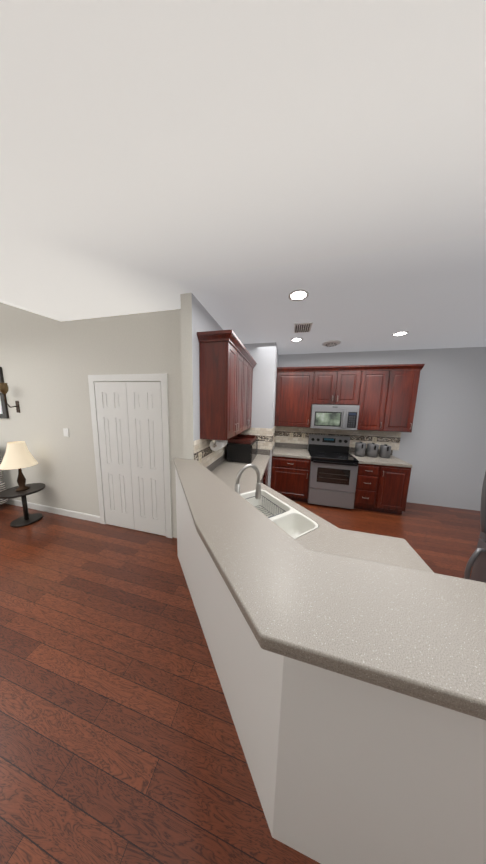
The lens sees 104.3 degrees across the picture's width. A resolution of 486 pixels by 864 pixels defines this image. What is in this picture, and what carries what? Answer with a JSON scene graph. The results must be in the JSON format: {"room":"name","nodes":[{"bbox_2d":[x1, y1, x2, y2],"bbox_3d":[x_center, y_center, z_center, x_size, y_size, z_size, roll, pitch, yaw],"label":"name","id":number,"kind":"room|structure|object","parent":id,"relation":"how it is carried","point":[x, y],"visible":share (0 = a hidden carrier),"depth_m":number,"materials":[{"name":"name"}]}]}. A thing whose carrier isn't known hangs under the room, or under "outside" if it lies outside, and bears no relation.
{"room":"kitchen","nodes":[
{"label":"kitchen","id":0,"kind":"room"},
{"bbox_2d":[0,299,55,319],"bbox_3d":[-5.163,-1.554,0.175,4.255,0.910,6.050,3,8,13],"label":"ceiling","id":1,"kind":"structure","parent":0,"point":[9,303],"depth_m":2.40,"materials":[{"name":"paint"}]},
{"bbox_2d":[0,302,183,537],"bbox_3d":[-3.490,-0.515,2.981,6.030,3.610,0.120,3,8,13],"label":"wall","id":2,"kind":"structure","parent":0,"point":[48,365],"depth_m":2.69,"materials":[{"name":"paint"}]},
{"bbox_2d":[0,367,8,417],"bbox_3d":[-4.202,-0.634,3.057,0.980,0.790,0.032,3,8,13],"label":"wall mirror","id":3,"kind":"object","parent":2,"relation":"attached to","point":[4,413],"visible":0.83,"depth_m":2.97,"materials":[{"name":"black mirror"}]},
{"bbox_2d":[0,383,19,412],"bbox_3d":[-3.511,-0.508,2.831,0.094,0.435,0.176,3,8,13],"label":"sconce","id":4,"kind":"object","parent":2,"relation":"attached to","point":[4,388],"visible":1,"depth_m":2.78,"materials":[{"name":"brown metal"}]},
{"bbox_2d":[6,499,99,522],"bbox_3d":[-3.771,1.219,3.208,3.390,0.100,0.012,3,8,13],"label":"baseboard","id":5,"kind":"structure","parent":2,"relation":"attached to","point":[75,514],"depth_m":2.99,"materials":[{"name":"white wood"}]},
{"bbox_2d":[63,373,172,537],"bbox_3d":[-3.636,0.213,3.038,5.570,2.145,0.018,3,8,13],"label":"door frame","id":6,"kind":"structure","parent":2,"relation":"attached to","point":[162,378],"depth_m":2.47,"materials":[{"name":"white wood"}]},
{"bbox_2d":[94,382,165,535],"bbox_3d":[-1.511,0.373,2.556,1.010,2.040,0.035,3,8,13],"label":"double closet door","id":7,"kind":"structure","parent":2,"relation":"in","point":[129,420],"depth_m":2.53,"materials":[{"name":"white wood"}]},
{"bbox_2d":[180,293,222,459],"bbox_3d":[-0.313,-0.078,3.142,0.120,2.850,2.330,3,8,13],"label":"wall","id":8,"kind":"structure","parent":0,"point":[196,316],"depth_m":1.96,"materials":[{"name":"paint"}]},
{"bbox_2d":[194,440,227,460],"bbox_3d":[-0.345,0.184,2.782,0.011,0.097,1.553,3,8,13],"label":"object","id":9,"kind":"structure","parent":8,"relation":"attached to","point":[206,451],"depth_m":2.28,"materials":[{"name":"brown tile"}]},
{"bbox_2d":[198,334,244,440],"bbox_3d":[-0.239,-0.487,2.380,0.322,1.070,0.701,3,8,13],"label":"upper cabinet","id":10,"kind":"object","parent":8,"relation":"attached to","point":[227,363],"depth_m":2.07,"materials":[{"name":"brown wood"}]},
{"bbox_2d":[210,440,227,450],"bbox_3d":[-0.311,0.132,2.437,0.136,0.172,0.342,3,8,13],"label":"paper towel holder","id":11,"kind":"object","parent":10,"relation":"attached to","point":[216,445],"visible":0.81,"depth_m":2.31,"materials":[{"name":"white paper"}]},
{"bbox_2d":[245,358,252,429],"bbox_3d":[-0.075,-0.576,3.056,0.322,1.070,0.700,3,8,13],"label":"upper cabinet","id":12,"kind":"object","parent":8,"relation":"attached to","point":[248,365],"depth_m":3.03,"materials":[{"name":"brown wood"}]},
{"bbox_2d":[256,435,270,441],"bbox_3d":[0.170,0.106,3.446,0.660,0.097,0.011,3,8,13],"label":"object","id":13,"kind":"structure","parent":8,"relation":"attached to","point":[260,438],"depth_m":3.39,"materials":[{"name":"brown tile"}]},
{"bbox_2d":[0,500,481,863],"bbox_3d":[-1.752,1.692,0.845,10.870,0.100,8.120,3,8,13],"label":"floor","id":14,"kind":"structure","parent":0,"point":[120,743],"depth_m":1.14,"materials":[{"name":"brown wood"}]},
{"bbox_2d":[0,456,7,504],"bbox_3d":[-4.389,0.714,2.800,0.840,1.020,0.820,3,8,13],"label":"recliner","id":15,"kind":"object","parent":14,"relation":"on","point":[2,488],"visible":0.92,"depth_m":3.07,"materials":[{"name":"fabric"}]},
{"bbox_2d":[0,483,45,527],"bbox_3d":[-3.228,1.086,2.795,0.460,0.500,0.460,3,8,13],"label":"side table","id":16,"kind":"object","parent":14,"relation":"on","point":[27,518],"visible":0.94,"depth_m":2.77,"materials":[{"name":"black wood"}]},
{"bbox_2d":[0,441,37,491],"bbox_3d":[-3.214,0.491,2.713,0.370,0.699,0.370,3,8,13],"label":"lamp","id":17,"kind":"object","parent":16,"relation":"on","point":[18,455],"visible":1,"depth_m":2.63,"materials":[{"name":"beige fabric"}]},
{"bbox_2d":[263,462,268,485],"bbox_3d":[0.091,0.914,3.299,0.696,0.862,0.531,3,8,13],"label":"base cabinet","id":18,"kind":"object","parent":14,"relation":"on","point":[265,479],"visible":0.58,"depth_m":3.09,"materials":[{"name":"brown wood"}]},
{"bbox_2d":[270,456,310,501],"bbox_3d":[0.939,0.863,3.818,0.693,0.862,0.670,3,8,13],"label":"base cabinet","id":19,"kind":"object","parent":14,"relation":"on","point":[290,478],"visible":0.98,"depth_m":3.52,"materials":[{"name":"brown wood"}]},
{"bbox_2d":[272,447,310,458],"bbox_3d":[0.953,0.408,3.770,0.693,0.050,0.642,3,8,13],"label":"countertop","id":20,"kind":"structure","parent":19,"relation":"on","point":[291,452],"depth_m":3.61,"materials":[{"name":"beige stone"}]},
{"bbox_2d":[307,434,358,508],"bbox_3d":[1.647,0.719,3.599,0.762,1.240,0.705,3,8,13],"label":"range","id":21,"kind":"object","parent":14,"relation":"on","point":[333,472],"visible":0.96,"depth_m":3.35,"materials":[{"name":"silver metal"}]},
{"bbox_2d":[354,463,379,510],"bbox_3d":[2.185,0.933,3.525,0.332,0.862,0.670,3,8,13],"label":"base cabinet","id":22,"kind":"object","parent":14,"relation":"on","point":[366,486],"visible":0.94,"depth_m":3.23,"materials":[{"name":"brown wood"}]},
{"bbox_2d":[372,465,410,514],"bbox_3d":[2.565,0.955,3.435,0.445,0.862,0.670,3,8,13],"label":"base cabinet","id":23,"kind":"object","parent":14,"relation":"on","point":[392,489],"visible":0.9,"depth_m":3.14,"materials":[{"name":"brown wood"}]},
{"bbox_2d":[349,452,412,467],"bbox_3d":[2.417,0.490,3.425,0.781,0.050,0.642,3,8,13],"label":"countertop","id":24,"kind":"structure","parent":23,"relation":"on","point":[392,461],"depth_m":3.20,"materials":[{"name":"beige stone"}]},
{"bbox_2d":[354,442,365,456],"bbox_3d":[2.180,0.313,3.509,0.170,0.264,0.182,3,8,13],"label":"canister","id":25,"kind":"object","parent":24,"relation":"on","point":[360,448],"visible":1,"depth_m":3.45,"materials":[{"name":"silver metal"}]},
{"bbox_2d":[366,443,378,457],"bbox_3d":[2.389,0.327,3.481,0.180,0.254,0.192,3,8,13],"label":"canister","id":26,"kind":"object","parent":24,"relation":"on","point":[372,450],"visible":1,"depth_m":3.42,"materials":[{"name":"silver metal"}]},
{"bbox_2d":[379,444,390,457],"bbox_3d":[2.595,0.345,3.443,0.164,0.239,0.176,3,8,13],"label":"canister","id":27,"kind":"object","parent":24,"relation":"on","point":[385,451],"visible":1,"depth_m":3.39,"materials":[{"name":"silver metal"}]},
{"bbox_2d":[464,471,485,582],"bbox_3d":[2.159,0.810,0.997,0.894,1.750,0.910,3,8,13],"label":"fridge","id":28,"kind":"object","parent":14,"relation":"on","point":[477,561],"visible":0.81,"depth_m":1.50,"materials":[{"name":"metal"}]},
{"bbox_3d":[0.221,1.147,1.623,1.742,0.862,1.486,3,8,13],"label":"base cabinet","id":29,"kind":"object","parent":14,"relation":"on","visible":0},
{"bbox_2d":[211,454,433,572],"bbox_3d":[0.388,0.497,2.087,1.782,0.646,2.623,3,8,13],"label":"countertop","id":30,"kind":"structure","parent":29,"relation":"on","point":[306,528],"depth_m":1.42,"materials":[{"name":"white stone"}]},
{"bbox_2d":[227,439,257,462],"bbox_3d":[0.004,0.296,3.145,0.396,0.294,0.540,3,8,13],"label":"microwave","id":31,"kind":"object","parent":30,"relation":"on","point":[244,453],"visible":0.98,"depth_m":2.89,"materials":[{"name":"black plastic"}]},
{"bbox_2d":[228,434,255,444],"bbox_3d":[0.002,0.114,3.127,0.360,0.070,0.510,3,8,13],"label":"wood tray","id":32,"kind":"object","parent":31,"relation":"on","point":[243,439],"visible":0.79,"depth_m":3.06,"materials":[{"name":"red wood"}]},
{"bbox_2d":[0,0,485,354],"bbox_3d":[0.359,-1.116,-0.037,6.670,0.100,8.120,3,8,13],"label":"ceiling","id":33,"kind":"structure","parent":0,"point":[242,169],"depth_m":0.85,"materials":[{"name":"paint"}]},
{"bbox_2d":[291,338,302,341],"bbox_3d":[0.854,-1.465,3.003,0.190,0.007,0.190,3,8,13],"label":"recessed light","id":34,"kind":"object","parent":33,"relation":"in","point":[296,339],"visible":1,"depth_m":2.99,"materials":[{"name":"white"}]},
{"bbox_2d":[288,289,308,300],"bbox_3d":[0.534,-1.310,1.815,0.190,0.007,0.190,3,8,13],"label":"recessed light","id":35,"kind":"object","parent":33,"relation":"in","point":[299,295],"visible":1,"depth_m":1.81,"materials":[{"name":"white"}]},
{"bbox_2d":[294,322,312,332],"bbox_3d":[0.804,-1.401,2.546,0.220,0.012,0.300,3,8,13],"label":"ceiling vent","id":36,"kind":"object","parent":33,"relation":"in","point":[302,327],"visible":0.98,"depth_m":2.51,"materials":[{"name":"white metal"}]},
{"bbox_2d":[322,340,340,346],"bbox_3d":[1.456,-1.453,3.118,0.280,0.033,0.280,3,8,13],"label":"ceiling vent","id":37,"kind":"object","parent":33,"relation":"in","point":[330,343],"visible":0.98,"depth_m":3.06,"materials":[{"name":"white"}]},
{"bbox_2d":[392,331,408,336],"bbox_3d":[2.222,-1.387,2.670,0.190,0.007,0.190,3,8,13],"label":"recessed light","id":38,"kind":"object","parent":33,"relation":"in","point":[401,333],"visible":0.98,"depth_m":2.66,"materials":[{"name":"white"}]},
{"bbox_2d":[243,342,278,486],"bbox_3d":[0.269,-0.153,3.796,0.702,2.850,0.775,3,8,13],"label":"chase","id":39,"kind":"object","parent":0,"point":[265,356],"visible":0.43,"depth_m":3.29,"materials":[{"name":"paint"}]},
{"bbox_2d":[175,468,485,863],"bbox_3d":[0.107,1.039,1.339,2.086,1.146,1.220,3,8,13],"label":"wall","id":40,"kind":"structure","parent":0,"point":[343,769],"depth_m":0.67,"materials":[{"name":"white paint"}]},
{"bbox_2d":[206,442,392,470],"bbox_3d":[1.042,0.530,2.334,2.950,0.099,3.404,3,8,13],"label":"backsplash","id":41,"kind":"structure","parent":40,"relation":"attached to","point":[215,464],"depth_m":3.62,"materials":[{"name":"beige tile"}]},
{"bbox_2d":[173,458,485,719],"bbox_3d":[0.099,0.452,1.193,2.128,0.052,1.412,3,8,13],"label":"bar","id":42,"kind":"object","parent":40,"relation":"on","point":[418,634],"visible":1,"depth_m":0.56,"materials":[{"name":"beige stone"}]},
{"bbox_2d":[278,347,485,510],"bbox_3d":[2.209,-0.107,3.796,4.720,2.850,0.120,3,8,13],"label":"wall","id":43,"kind":"structure","parent":0,"point":[442,448],"depth_m":3.40,"materials":[{"name":"paint"}]},
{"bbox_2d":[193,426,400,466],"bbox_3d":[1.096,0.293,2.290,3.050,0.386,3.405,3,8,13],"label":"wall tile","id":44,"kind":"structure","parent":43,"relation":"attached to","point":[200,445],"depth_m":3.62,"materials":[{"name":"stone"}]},
{"bbox_2d":[198,452,201,461],"bbox_3d":[-0.491,0.290,2.159,0.007,0.115,0.075,3,8,13],"label":"electrical outlet plate","id":45,"kind":"object","parent":44,"relation":"attached to","point":[199,454],"depth_m":2.16,"materials":[{"name":"beige plastic"}]},
{"bbox_2d":[276,431,399,442],"bbox_3d":[1.835,0.091,3.845,2.347,0.097,0.012,3,8,13],"label":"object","id":46,"kind":"structure","parent":43,"relation":"attached to","point":[278,433],"depth_m":3.74,"materials":[{"name":"brown tile"}]},
{"bbox_2d":[274,364,424,431],"bbox_3d":[1.811,-0.626,3.558,2.343,1.125,0.382,3,8,13],"label":"upper cabinet","id":47,"kind":"object","parent":43,"relation":"attached to","point":[384,397],"visible":1,"depth_m":3.37,"materials":[{"name":"brown wood"}]},
{"bbox_2d":[310,404,359,429],"bbox_3d":[1.695,-0.292,3.596,0.778,0.437,0.447,3,8,13],"label":"over-the-range microwave","id":48,"kind":"object","parent":47,"relation":"attached to","point":[342,417],"visible":1,"depth_m":3.40,"materials":[{"name":"silver metal"}]}
]}

